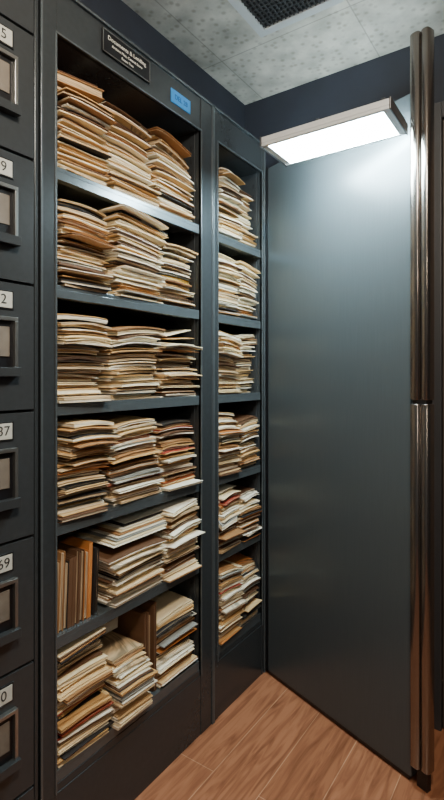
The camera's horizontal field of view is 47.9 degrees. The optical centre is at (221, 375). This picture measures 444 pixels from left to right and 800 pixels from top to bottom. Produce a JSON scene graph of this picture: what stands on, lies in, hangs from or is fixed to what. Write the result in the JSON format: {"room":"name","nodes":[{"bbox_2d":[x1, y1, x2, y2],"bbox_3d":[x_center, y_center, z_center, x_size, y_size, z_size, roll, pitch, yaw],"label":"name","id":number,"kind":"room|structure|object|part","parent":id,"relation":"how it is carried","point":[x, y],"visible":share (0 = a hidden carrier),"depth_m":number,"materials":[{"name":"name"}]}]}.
{"room":"file storage room","nodes":[
{"label":"file storage room","id":0,"kind":"room"},
{"bbox_2d":[78,0,244,128],"bbox_3d":[-1.099,0.012,1.225,0.424,2.876,3.700,0,0,34],"label":"wall","id":1,"kind":"structure","parent":0,"point":[116,13],"depth_m":2.11,"materials":[{"name":"paint"}]},
{"bbox_2d":[122,0,443,104],"bbox_3d":[0.074,-1.451,0.482,3.200,0.050,3.800,0,0,34],"label":"ceiling","id":2,"kind":"structure","parent":0,"point":[346,34],"depth_m":2.10,"materials":[{"name":"tile"}]},
{"bbox_2d":[228,0,343,37],"bbox_3d":[0.189,-1.420,1.809,0.360,0.012,0.435,0,0,34],"label":"ceiling vent","id":3,"kind":"object","parent":2,"relation":"in","point":[266,17],"depth_m":1.94,"materials":[{"name":"black metal"}]},
{"bbox_2d":[135,670,443,799],"bbox_3d":[0.074,1.475,0.482,3.200,0.050,3.800,0,0,34],"label":"floor","id":4,"kind":"structure","parent":0,"point":[270,743],"depth_m":1.87,"materials":[{"name":"brown wood"}]},
{"bbox_2d":[0,0,37,799],"bbox_3d":[-0.899,0.160,1.215,0.486,2.580,0.735,0,0,34],"label":"tall cabinet","id":5,"kind":"object","parent":4,"relation":"on","point":[18,18],"visible":1,"depth_m":1.34,"materials":[{"name":"metal"}]},
{"bbox_2d":[38,0,265,799],"bbox_3d":[-0.337,0.160,2.053,0.466,2.580,1.273,0,0,34],"label":"tall cabinet","id":6,"kind":"object","parent":4,"relation":"on","point":[73,40],"visible":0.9,"depth_m":1.87,"materials":[{"name":"metal"}]},
{"bbox_2d":[57,69,194,221],"bbox_3d":[-0.416,-0.770,1.817,0.361,0.318,0.700,0,0,34],"label":"file folders","id":7,"kind":"object","parent":6,"relation":"in","point":[98,142],"visible":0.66,"depth_m":1.70,"materials":[{"name":"beige paper"}]},
{"bbox_3d":[-0.318,-1.070,1.675,0.006,0.074,0.218,0,0,34],"label":"name plate","id":8,"kind":"part","parent":6,"relation":"part of","materials":[{"name":"black plastic"}]},
{"bbox_2d":[57,590,197,767],"bbox_3d":[-0.405,0.968,1.816,0.371,0.362,0.681,0,0,34],"label":"file folders","id":9,"kind":"object","parent":6,"relation":"in","point":[106,675],"visible":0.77,"depth_m":1.67,"materials":[{"name":"beige paper"}]},
{"bbox_2d":[57,199,197,308],"bbox_3d":[-0.395,-0.409,1.808,0.402,0.286,0.696,0,0,34],"label":"file folders","id":10,"kind":"object","parent":6,"relation":"in","point":[118,250],"visible":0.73,"depth_m":1.66,"materials":[{"name":"beige paper"}]},
{"bbox_2d":[57,413,202,522],"bbox_3d":[-0.394,0.283,1.809,0.375,0.293,0.691,0,0,34],"label":"file folders","id":11,"kind":"object","parent":6,"relation":"in","point":[103,459],"visible":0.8,"depth_m":1.68,"materials":[{"name":"beige paper"}]},
{"bbox_2d":[57,313,202,402],"bbox_3d":[-0.397,-0.064,1.811,0.370,0.286,0.681,0,0,34],"label":"file folders","id":12,"kind":"object","parent":6,"relation":"in","point":[129,362],"visible":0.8,"depth_m":1.68,"materials":[{"name":"beige paper"}]},
{"bbox_2d":[57,496,204,632],"bbox_3d":[-0.396,0.624,1.811,0.364,0.272,0.678,0,0,34],"label":"file folders","id":13,"kind":"object","parent":6,"relation":"in","point":[112,562],"visible":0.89,"depth_m":1.70,"materials":[{"name":"beige paper"}]},
{"bbox_2d":[219,331,256,393],"bbox_3d":[-0.040,-0.063,2.362,0.357,0.284,0.360,0,0,34],"label":"file folders","id":14,"kind":"object","parent":6,"relation":"in","point":[231,346],"visible":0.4,"depth_m":2.26,"materials":[{"name":"beige paper"}]},
{"bbox_2d":[219,167,257,247],"bbox_3d":[-0.034,-0.761,2.357,0.375,0.301,0.360,0,0,34],"label":"file folders","id":15,"kind":"object","parent":6,"relation":"in","point":[234,223],"visible":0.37,"depth_m":2.23,"materials":[{"name":"beige paper"}]},
{"bbox_3d":[-0.103,0.160,2.400,0.460,2.580,0.437,0,0,34],"label":"narrow bay frame","id":16,"kind":"part","parent":6,"relation":"part of","materials":[{"name":"metal"}]},
{"bbox_2d":[219,412,260,476],"bbox_3d":[-0.031,0.293,2.356,0.339,0.271,0.360,0,0,34],"label":"file folders","id":17,"kind":"object","parent":6,"relation":"in","point":[237,451],"visible":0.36,"depth_m":2.27,"materials":[{"name":"beige paper"}]},
{"bbox_2d":[219,253,260,318],"bbox_3d":[-0.033,-0.401,2.357,0.346,0.271,0.360,0,0,34],"label":"file folders","id":18,"kind":"object","parent":6,"relation":"in","point":[237,285],"visible":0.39,"depth_m":2.26,"materials":[{"name":"beige paper"}]},
{"bbox_2d":[219,552,261,644],"bbox_3d":[-0.027,0.990,2.353,0.333,0.319,0.360,0,0,34],"label":"file folders","id":19,"kind":"object","parent":6,"relation":"in","point":[238,604],"visible":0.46,"depth_m":2.25,"materials":[{"name":"beige paper"}]},
{"bbox_2d":[219,483,261,553],"bbox_3d":[-0.021,0.626,2.349,0.335,0.266,0.360,0,0,34],"label":"file folders","id":20,"kind":"object","parent":6,"relation":"in","point":[238,511],"visible":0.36,"depth_m":2.27,"materials":[{"name":"beige paper"}]},
{"bbox_2d":[245,34,443,167],"bbox_3d":[1.120,0.012,2.009,3.200,2.876,0.100,0,0,34],"label":"wall","id":21,"kind":"structure","parent":0,"point":[365,83],"depth_m":2.34,"materials":[{"name":"paint"}]},
{"bbox_2d":[268,26,433,775],"bbox_3d":[0.477,0.113,2.087,0.064,2.635,0.872,0,0,-35],"label":"metal door","id":22,"kind":"structure","parent":21,"relation":"in","point":[339,401],"depth_m":1.97,"materials":[{"name":"metal"}]},
{"bbox_2d":[260,96,407,166],"bbox_3d":[0.436,-0.898,1.863,0.479,0.103,0.353,0,0,34],"label":"fluorescent light fixture","id":23,"kind":"object","parent":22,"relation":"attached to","point":[381,120],"visible":1,"depth_m":1.77,"materials":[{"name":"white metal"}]},
{"bbox_2d":[270,112,397,162],"bbox_3d":[0.397,-0.857,1.806,0.422,0.007,0.180,0,0,34],"label":"diffuser","id":24,"kind":"object","parent":23,"relation":"attached to","point":[349,130],"depth_m":1.78,"materials":[{"name":"white plastic"}]},
{"bbox_2d":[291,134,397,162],"bbox_3d":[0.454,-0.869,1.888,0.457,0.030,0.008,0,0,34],"label":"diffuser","id":25,"kind":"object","parent":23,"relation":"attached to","point":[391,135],"depth_m":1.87,"materials":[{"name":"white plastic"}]},
{"bbox_2d":[266,167,415,778],"bbox_3d":[0.461,0.214,2.128,0.053,2.455,0.797,0,0,-35],"label":"seal","id":26,"kind":"object","parent":22,"relation":"attached to","point":[271,673],"depth_m":2.43,"materials":[{"name":"black plastic"}]},
{"bbox_3d":[0.702,0.085,1.756,0.056,2.580,0.071,0,0,-35],"label":"edge pulls","id":27,"kind":"part","parent":22,"relation":"part of","materials":[{"name":"silver metal"}]},
{"bbox_2d":[413,399,431,792],"bbox_3d":[0.704,0.766,1.755,0.038,1.368,0.052,0,0,-35],"label":"hinge","id":28,"kind":"object","parent":22,"relation":"attached to","point":[423,780],"visible":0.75,"depth_m":1.75,"materials":[{"name":"bronze steel"}]},
{"bbox_2d":[432,101,443,730],"bbox_3d":[1.249,0.165,1.826,0.950,2.570,0.054,0,0,34],"label":"trim","id":29,"kind":"structure","parent":21,"relation":"attached to","point":[438,107],"depth_m":2.05,"materials":[{"name":"black metal"}]},
{"bbox_2d":[443,120,443,727],"bbox_3d":[1.233,0.195,1.802,0.820,2.490,0.111,0,0,34],"label":"door","id":30,"kind":"structure","parent":21,"relation":"in","point":[443,120],"depth_m":2.05,"materials":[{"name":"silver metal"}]}
]}

